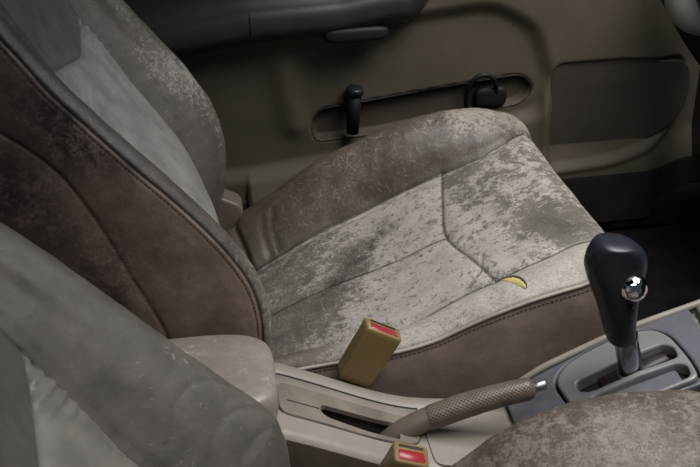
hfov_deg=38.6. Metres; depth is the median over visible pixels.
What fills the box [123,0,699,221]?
door
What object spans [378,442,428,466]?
seat belt buckle
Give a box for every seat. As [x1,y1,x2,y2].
[0,0,604,397]
[0,222,699,466]
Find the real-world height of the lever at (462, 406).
0.109 m
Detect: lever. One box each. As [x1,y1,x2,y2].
[379,378,547,438]
[584,233,647,379]
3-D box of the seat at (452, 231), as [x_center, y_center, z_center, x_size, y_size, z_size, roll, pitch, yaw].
[-0.167,-0.116,1.473,1.063,0.845,0.554,-5,29,-7]
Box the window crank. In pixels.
[346,84,362,134]
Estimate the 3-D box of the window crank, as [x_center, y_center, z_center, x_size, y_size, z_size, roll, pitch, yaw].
[0.009,-0.235,1.905,0.035,0.097,0.034,-5,29,-7]
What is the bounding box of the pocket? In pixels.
[549,60,689,144]
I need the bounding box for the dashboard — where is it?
[661,0,699,64]
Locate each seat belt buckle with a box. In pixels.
[337,318,400,387]
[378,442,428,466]
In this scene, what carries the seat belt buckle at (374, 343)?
attached to the seat at (452, 231)
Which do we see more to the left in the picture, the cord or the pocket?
the cord
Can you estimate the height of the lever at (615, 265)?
0.235 m
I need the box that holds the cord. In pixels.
[464,73,506,107]
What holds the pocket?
attached to the door
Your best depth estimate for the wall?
2.11 m
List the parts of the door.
armrest, panel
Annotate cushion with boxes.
[256,135,604,356]
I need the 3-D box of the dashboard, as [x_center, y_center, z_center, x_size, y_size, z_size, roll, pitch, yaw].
[0.814,-0.283,1.571,0.471,0.430,0.660,-5,29,-7]
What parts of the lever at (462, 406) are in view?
lever arm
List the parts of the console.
shifter panel, rail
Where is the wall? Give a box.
[688,70,699,183]
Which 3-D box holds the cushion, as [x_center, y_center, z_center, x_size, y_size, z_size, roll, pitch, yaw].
[0.046,0.054,1.607,0.636,0.266,0.440,-5,29,-7]
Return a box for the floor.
[604,221,699,320]
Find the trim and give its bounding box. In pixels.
[597,183,699,230]
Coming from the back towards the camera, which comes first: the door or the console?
the door
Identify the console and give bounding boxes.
[168,299,699,466]
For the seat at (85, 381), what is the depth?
0.95 m
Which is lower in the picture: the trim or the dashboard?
the trim
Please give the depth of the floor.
1.99 m

